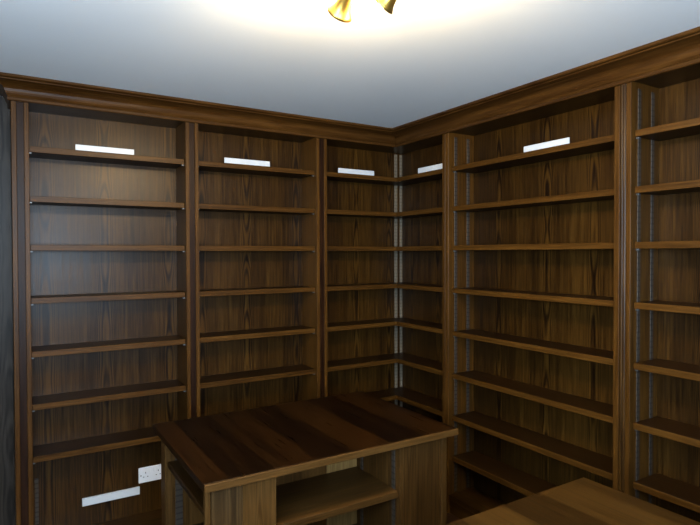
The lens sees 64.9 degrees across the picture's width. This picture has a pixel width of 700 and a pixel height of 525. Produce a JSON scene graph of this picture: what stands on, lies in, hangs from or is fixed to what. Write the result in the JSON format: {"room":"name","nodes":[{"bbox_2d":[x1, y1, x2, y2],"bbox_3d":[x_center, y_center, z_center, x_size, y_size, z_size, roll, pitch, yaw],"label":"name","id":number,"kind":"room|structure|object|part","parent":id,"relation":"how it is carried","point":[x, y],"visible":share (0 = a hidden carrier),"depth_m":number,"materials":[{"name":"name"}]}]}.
{"room":"bookstore","nodes":[
{"label":"bookstore","id":0,"kind":"room"},
{"bbox_2d":[10,101,15,512],"bbox_3d":[-1.157,0.337,3.246,3.786,2.425,0.100,-1,1,-32],"label":"wall","id":1,"kind":"structure","parent":0,"point":[10,101],"depth_m":2.83,"materials":[{"name":"paint"}]},
{"bbox_2d":[0,72,395,147],"bbox_3d":[-0.716,-0.827,3.200,2.382,0.096,0.305,-1,1,-32],"label":"crown molding","id":2,"kind":"structure","parent":1,"relation":"attached to","point":[13,87],"depth_m":2.97,"materials":[{"name":"brown wood"}]},
{"bbox_2d":[0,0,699,127],"bbox_3d":[0.041,-0.896,1.272,3.786,0.100,4.686,-1,1,-32],"label":"ceiling","id":3,"kind":"structure","parent":0,"point":[424,58],"depth_m":2.18,"materials":[{"name":"paint"}]},
{"bbox_2d":[327,0,396,22],"bbox_3d":[0.072,-0.753,1.413,0.369,0.191,0.403,-1,1,-32],"label":"ceiling spotlight","id":4,"kind":"object","parent":3,"relation":"attached to","point":[340,10],"visible":1,"depth_m":1.53,"materials":[{"name":"gold metal"}]},
{"bbox_2d":[392,26,699,146],"bbox_3d":[0.998,-0.822,2.574,0.121,0.096,2.798,-1,1,-32],"label":"crown molding","id":5,"kind":"structure","parent":3,"relation":"attached to","point":[680,50],"depth_m":2.56,"materials":[{"name":"brown wood"}]},
{"bbox_2d":[447,513,460,523],"bbox_3d":[0.048,1.629,1.314,3.786,0.100,4.686,-1,1,-32],"label":"floor","id":6,"kind":"structure","parent":0,"point":[451,518],"depth_m":3.32,"materials":[{"name":"brown wood"}]},
{"bbox_2d":[0,95,15,524],"bbox_3d":[-2.172,0.361,2.514,1.083,2.403,0.020,-1,1,-32],"label":"wall panel","id":7,"kind":"object","parent":6,"relation":"on","point":[7,436],"visible":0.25,"depth_m":2.77,"materials":[{"name":"brown wood"}]},
{"bbox_2d":[11,101,195,524],"bbox_3d":[-1.296,0.349,2.961,0.874,2.408,0.232,-1,1,-32],"label":"bookcase","id":8,"kind":"object","parent":6,"relation":"on","point":[103,243],"depth_m":3.00,"materials":[{"name":"brown wood"}]},
{"bbox_3d":[-1.659,0.354,2.737,0.021,2.408,0.232,-1,1,-32],"label":"panel","id":9,"kind":"part","parent":8,"relation":"part of","materials":[{"name":"brown wood"}]},
{"bbox_3d":[-1.610,0.353,2.757,0.020,2.408,0.214,-1,1,-32],"label":"panel","id":10,"kind":"part","parent":8,"relation":"part of","materials":[{"name":"brown wood"}]},
{"bbox_3d":[-1.289,0.966,2.982,0.746,0.029,0.179,-1,1,-32],"label":"shelf","id":11,"kind":"part","parent":8,"relation":"part of","materials":[{"name":"brown wood"}]},
{"bbox_3d":[-1.271,-0.586,2.864,0.281,0.028,0.007,-1,1,-32],"label":"white strip","id":12,"kind":"part","parent":8,"relation":"part of","materials":[{"name":"white plastic"}]},
{"bbox_3d":[-1.286,-0.792,2.941,0.750,0.024,0.210,-1,1,-32],"label":"panel","id":13,"kind":"part","parent":8,"relation":"part of","materials":[{"name":"brown wood"}]},
{"bbox_3d":[-1.291,0.184,2.969,0.746,0.029,0.179,-1,1,-32],"label":"shelf","id":14,"kind":"part","parent":8,"relation":"part of","materials":[{"name":"brown wood"}]},
{"bbox_3d":[-1.293,-0.316,2.961,0.746,0.029,0.179,-1,1,-32],"label":"shelf","id":15,"kind":"part","parent":8,"relation":"part of","materials":[{"name":"brown wood"}]},
{"bbox_3d":[-1.293,-0.558,2.957,0.746,0.029,0.179,-1,1,-32],"label":"shelf","id":16,"kind":"part","parent":8,"relation":"part of","materials":[{"name":"brown wood"}]},
{"bbox_3d":[-1.291,0.447,2.974,0.746,0.029,0.179,-1,1,-32],"label":"shelf","id":17,"kind":"part","parent":8,"relation":"part of","materials":[{"name":"brown wood"}]},
{"bbox_3d":[-1.290,0.708,2.978,0.746,0.029,0.179,-1,1,-32],"label":"shelf","id":18,"kind":"part","parent":8,"relation":"part of","materials":[{"name":"brown wood"}]},
{"bbox_3d":[-1.325,1.300,3.063,0.296,0.042,0.013,-1,1,-32],"label":"white strip","id":19,"kind":"part","parent":8,"relation":"part of","materials":[{"name":"white plastic"}]},
{"bbox_3d":[-1.280,1.452,2.978,0.750,0.030,0.210,-1,1,-32],"label":"panel","id":20,"kind":"part","parent":8,"relation":"part of","materials":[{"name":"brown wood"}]},
{"bbox_2d":[138,464,160,483],"bbox_3d":[-1.142,1.216,3.175,0.146,0.087,0.012,-1,1,-32],"label":"wall socket","id":21,"kind":"object","parent":8,"relation":"attached to","point":[150,473],"visible":0.84,"depth_m":3.17,"materials":[{"name":"white plastic"}]},
{"bbox_3d":[-0.955,0.345,3.160,0.020,2.408,0.214,-1,1,-32],"label":"panel","id":22,"kind":"part","parent":8,"relation":"part of","materials":[{"name":"brown wood"}]},
{"bbox_2d":[194,123,324,416],"bbox_3d":[-0.571,0.340,3.402,0.824,2.408,0.224,-1,1,-32],"label":"bookcase","id":23,"kind":"object","parent":6,"relation":"on","point":[259,230],"depth_m":3.47,"materials":[{"name":"brown wood"}]},
{"bbox_3d":[-0.911,0.344,3.187,0.020,2.408,0.214,-1,1,-32],"label":"panel","id":24,"kind":"part","parent":23,"relation":"part of","materials":[{"name":"brown wood"}]},
{"bbox_3d":[-0.608,-0.596,3.272,0.284,0.031,0.007,-1,1,-32],"label":"white strip","id":25,"kind":"part","parent":23,"relation":"part of","materials":[{"name":"white plastic"}]},
{"bbox_3d":[-0.592,0.175,3.400,0.747,0.029,0.179,-1,1,-32],"label":"shelf","id":26,"kind":"part","parent":23,"relation":"part of","materials":[{"name":"brown wood"}]},
{"bbox_3d":[-0.594,-0.567,3.388,0.747,0.029,0.179,-1,1,-32],"label":"shelf","id":27,"kind":"part","parent":23,"relation":"part of","materials":[{"name":"brown wood"}]},
{"bbox_3d":[-0.587,-0.801,3.371,0.750,0.024,0.210,-1,1,-32],"label":"panel","id":28,"kind":"part","parent":23,"relation":"part of","materials":[{"name":"brown wood"}]},
{"bbox_3d":[-0.593,-0.325,3.392,0.747,0.029,0.179,-1,1,-32],"label":"shelf","id":29,"kind":"part","parent":23,"relation":"part of","materials":[{"name":"brown wood"}]},
{"bbox_3d":[-0.591,0.438,3.404,0.747,0.029,0.179,-1,1,-32],"label":"shelf","id":30,"kind":"part","parent":23,"relation":"part of","materials":[{"name":"brown wood"}]},
{"bbox_3d":[-0.591,0.699,3.408,0.747,0.029,0.179,-1,1,-32],"label":"shelf","id":31,"kind":"part","parent":23,"relation":"part of","materials":[{"name":"brown wood"}]},
{"bbox_3d":[-0.255,0.336,3.590,0.020,2.408,0.214,-1,1,-32],"label":"panel","id":32,"kind":"part","parent":23,"relation":"part of","materials":[{"name":"brown wood"}]},
{"bbox_2d":[153,391,457,524],"bbox_3d":[-0.202,1.135,2.397,1.094,0.848,0.762,-1,1,-32],"label":"bookcase","id":33,"kind":"object","parent":6,"relation":"on","point":[355,458],"visible":1,"depth_m":2.26,"materials":[{"name":"brown wood"}]},
{"bbox_3d":[-0.686,1.150,2.402,0.246,0.822,0.073,-1,1,-32],"label":"panel","id":34,"kind":"part","parent":33,"relation":"part of","materials":[{"name":"brown wood"}]},
{"bbox_3d":[-0.528,0.847,2.122,0.212,0.024,0.554,-1,1,-32],"label":"shelf","id":35,"kind":"part","parent":33,"relation":"part of","materials":[{"name":"brown wood"}]},
{"bbox_3d":[-0.470,1.159,1.820,0.018,0.822,0.020,-1,1,-32],"label":"panel","id":36,"kind":"part","parent":33,"relation":"part of","materials":[{"name":"brown wood"}]},
{"bbox_3d":[-0.415,1.158,1.857,0.108,0.822,0.020,-1,1,-32],"label":"panel","id":37,"kind":"part","parent":33,"relation":"part of","materials":[{"name":"brown wood"}]},
{"bbox_3d":[-0.316,1.157,1.918,0.124,0.822,0.020,-1,1,-32],"label":"panel","id":38,"kind":"part","parent":33,"relation":"part of","materials":[{"name":"brown wood"}]},
{"bbox_3d":[-0.267,1.150,2.322,0.380,0.822,0.018,-1,1,-32],"label":"panel","id":39,"kind":"part","parent":33,"relation":"part of","materials":[{"name":"brown wood"}]},
{"bbox_3d":[-0.113,0.938,2.217,0.534,0.026,0.315,-1,1,-32],"label":"shelf","id":40,"kind":"part","parent":33,"relation":"part of","materials":[{"name":"brown wood"}]},
{"bbox_3d":[0.121,1.148,2.373,0.020,0.822,0.342,-1,1,-32],"label":"panel","id":41,"kind":"part","parent":33,"relation":"part of","materials":[{"name":"brown wood"}]},
{"bbox_3d":[0.297,1.149,2.297,0.198,0.822,0.016,-1,1,-32],"label":"panel","id":42,"kind":"part","parent":33,"relation":"part of","materials":[{"name":"brown wood"}]},
{"bbox_3d":[0.396,1.148,2.354,0.028,0.822,0.022,-1,1,-32],"label":"panel","id":43,"kind":"part","parent":33,"relation":"part of","materials":[{"name":"brown wood"}]},
{"bbox_2d":[324,134,444,423],"bbox_3d":[0.248,0.334,3.608,0.788,2.408,0.730,-1,1,-32],"label":"bookcase","id":44,"kind":"object","parent":6,"relation":"on","point":[384,232],"depth_m":3.87,"materials":[{"name":"brown wood"}]},
{"bbox_3d":[-0.209,0.335,3.619,0.020,2.408,0.214,-1,1,-32],"label":"panel","id":45,"kind":"part","parent":44,"relation":"part of","materials":[{"name":"brown wood"}]},
{"bbox_3d":[0.043,-0.604,3.672,0.282,0.031,0.007,-1,1,-32],"label":"white strip","id":46,"kind":"part","parent":44,"relation":"part of","materials":[{"name":"white plastic"}]},
{"bbox_3d":[0.060,0.330,3.915,0.788,2.408,0.010,-1,1,-32],"label":"panel","id":47,"kind":"part","parent":44,"relation":"part of","materials":[{"name":"brown wood"}]},
{"bbox_3d":[0.245,-0.807,3.599,0.756,0.024,0.692,-1,1,-32],"label":"panel","id":48,"kind":"part","parent":44,"relation":"part of","materials":[{"name":"brown wood"}]},
{"bbox_3d":[0.249,0.432,3.620,0.756,0.029,0.692,-1,1,-32],"label":"shelf","id":49,"kind":"part","parent":44,"relation":"part of","materials":[{"name":"brown wood"}]},
{"bbox_3d":[0.248,0.169,3.615,0.756,0.029,0.692,-1,1,-32],"label":"shelf","id":50,"kind":"part","parent":44,"relation":"part of","materials":[{"name":"brown wood"}]},
{"bbox_3d":[0.247,-0.331,3.607,0.756,0.029,0.692,-1,1,-32],"label":"shelf","id":51,"kind":"part","parent":44,"relation":"part of","materials":[{"name":"brown wood"}]},
{"bbox_3d":[0.246,-0.573,3.603,0.756,0.029,0.692,-1,1,-32],"label":"shelf","id":52,"kind":"part","parent":44,"relation":"part of","materials":[{"name":"brown wood"}]},
{"bbox_3d":[0.249,0.693,3.624,0.756,0.029,0.692,-1,1,-32],"label":"shelf","id":53,"kind":"part","parent":44,"relation":"part of","materials":[{"name":"brown wood"}]},
{"bbox_3d":[0.250,0.951,3.628,0.756,0.029,0.692,-1,1,-32],"label":"shelf","id":54,"kind":"part","parent":44,"relation":"part of","materials":[{"name":"brown wood"}]},
{"bbox_3d":[0.582,0.330,3.808,0.010,2.408,0.720,-1,1,-32],"label":"panel","id":55,"kind":"part","parent":44,"relation":"part of","materials":[{"name":"brown wood"}]},
{"bbox_3d":[0.521,-0.604,3.533,0.007,0.033,0.263,-1,1,-32],"label":"white strip","id":56,"kind":"part","parent":44,"relation":"part of","materials":[{"name":"white plastic"}]},
{"bbox_3d":[0.669,0.336,3.454,0.214,2.408,0.026,-1,1,-32],"label":"panel","id":57,"kind":"part","parent":44,"relation":"part of","materials":[{"name":"brown wood"}]},
{"bbox_2d":[445,84,626,518],"bbox_3d":[0.985,0.343,2.949,0.226,2.408,1.165,-1,1,-32],"label":"bookcase","id":58,"kind":"object","parent":6,"relation":"on","point":[535,240],"depth_m":3.01,"materials":[{"name":"brown wood"}]},
{"bbox_3d":[0.683,0.336,3.430,0.214,2.408,0.028,-1,1,-32],"label":"panel","id":59,"kind":"part","parent":58,"relation":"part of","materials":[{"name":"brown wood"}]},
{"bbox_3d":[0.979,1.446,2.977,0.210,0.030,1.081,-1,1,-32],"label":"panel","id":60,"kind":"part","parent":58,"relation":"part of","materials":[{"name":"brown wood"}]},
{"bbox_3d":[0.990,1.211,2.981,0.179,0.029,1.078,-1,1,-32],"label":"shelf","id":61,"kind":"part","parent":58,"relation":"part of","materials":[{"name":"brown wood"}]},
{"bbox_3d":[0.990,0.960,2.976,0.179,0.029,1.078,-1,1,-32],"label":"shelf","id":62,"kind":"part","parent":58,"relation":"part of","materials":[{"name":"brown wood"}]},
{"bbox_3d":[0.989,0.702,2.972,0.179,0.029,1.078,-1,1,-32],"label":"shelf","id":63,"kind":"part","parent":58,"relation":"part of","materials":[{"name":"brown wood"}]},
{"bbox_3d":[0.973,-0.798,2.940,0.210,0.024,1.081,-1,1,-32],"label":"panel","id":64,"kind":"part","parent":58,"relation":"part of","materials":[{"name":"brown wood"}]},
{"bbox_3d":[0.986,-0.564,2.951,0.179,0.029,1.078,-1,1,-32],"label":"shelf","id":65,"kind":"part","parent":58,"relation":"part of","materials":[{"name":"brown wood"}]},
{"bbox_3d":[0.988,0.440,2.968,0.179,0.029,1.078,-1,1,-32],"label":"shelf","id":66,"kind":"part","parent":58,"relation":"part of","materials":[{"name":"brown wood"}]},
{"bbox_3d":[0.988,0.178,2.964,0.179,0.029,1.078,-1,1,-32],"label":"shelf","id":67,"kind":"part","parent":58,"relation":"part of","materials":[{"name":"brown wood"}]},
{"bbox_3d":[0.986,-0.322,2.955,0.179,0.029,1.078,-1,1,-32],"label":"shelf","id":68,"kind":"part","parent":58,"relation":"part of","materials":[{"name":"brown wood"}]},
{"bbox_3d":[0.986,-0.591,2.776,0.007,0.030,0.276,-1,1,-32],"label":"white strip","id":69,"kind":"part","parent":58,"relation":"part of","materials":[{"name":"white plastic"}]},
{"bbox_3d":[1.264,0.350,2.486,0.214,2.408,0.026,-1,1,-32],"label":"panel","id":70,"kind":"part","parent":58,"relation":"part of","materials":[{"name":"brown wood"}]},
{"bbox_2d":[446,477,699,524],"bbox_3d":[0.513,1.153,1.231,1.106,0.848,0.770,-1,1,-32],"label":"table","id":71,"kind":"object","parent":6,"relation":"on","point":[582,501],"visible":1,"depth_m":1.60,"materials":[{"name":"brown wood"}]},
{"bbox_2d":[624,63,699,521],"bbox_3d":[1.586,0.357,1.972,0.224,2.408,1.129,-1,1,-32],"label":"bookcase","id":72,"kind":"object","parent":6,"relation":"on","point":[662,464],"visible":0.97,"depth_m":2.39,"materials":[{"name":"brown wood"}]},
{"bbox_3d":[1.292,0.350,2.441,0.214,2.408,0.022,-1,1,-32],"label":"panel","id":73,"kind":"part","parent":72,"relation":"part of","materials":[{"name":"brown wood"}]},
{"bbox_3d":[1.579,-0.783,1.954,0.210,0.024,1.081,-1,1,-32],"label":"panel","id":74,"kind":"part","parent":72,"relation":"part of","materials":[{"name":"brown wood"}]},
{"bbox_3d":[1.597,0.975,1.990,0.179,0.029,1.078,-1,1,-32],"label":"shelf","id":75,"kind":"part","parent":72,"relation":"part of","materials":[{"name":"brown wood"}]},
{"bbox_3d":[1.596,0.716,1.986,0.179,0.029,1.078,-1,1,-32],"label":"shelf","id":76,"kind":"part","parent":72,"relation":"part of","materials":[{"name":"brown wood"}]},
{"bbox_3d":[1.595,0.455,1.982,0.179,0.029,1.078,-1,1,-32],"label":"shelf","id":77,"kind":"part","parent":72,"relation":"part of","materials":[{"name":"brown wood"}]},
{"bbox_3d":[1.594,-0.069,1.973,0.179,0.029,1.078,-1,1,-32],"label":"shelf","id":78,"kind":"part","parent":72,"relation":"part of","materials":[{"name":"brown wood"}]},
{"bbox_3d":[1.592,-0.550,1.965,0.179,0.029,1.078,-1,1,-32],"label":"shelf","id":79,"kind":"part","parent":72,"relation":"part of","materials":[{"name":"brown wood"}]},
{"bbox_3d":[1.594,0.192,1.977,0.179,0.029,1.078,-1,1,-32],"label":"shelf","id":80,"kind":"part","parent":72,"relation":"part of","materials":[{"name":"brown wood"}]},
{"bbox_3d":[1.593,-0.308,1.969,0.179,0.029,1.078,-1,1,-32],"label":"shelf","id":81,"kind":"part","parent":72,"relation":"part of","materials":[{"name":"brown wood"}]},
{"bbox_3d":[1.677,0.356,2.028,0.010,2.408,1.129,-1,1,-32],"label":"panel","id":82,"kind":"part","parent":72,"relation":"part of","materials":[{"name":"brown wood"}]}
]}

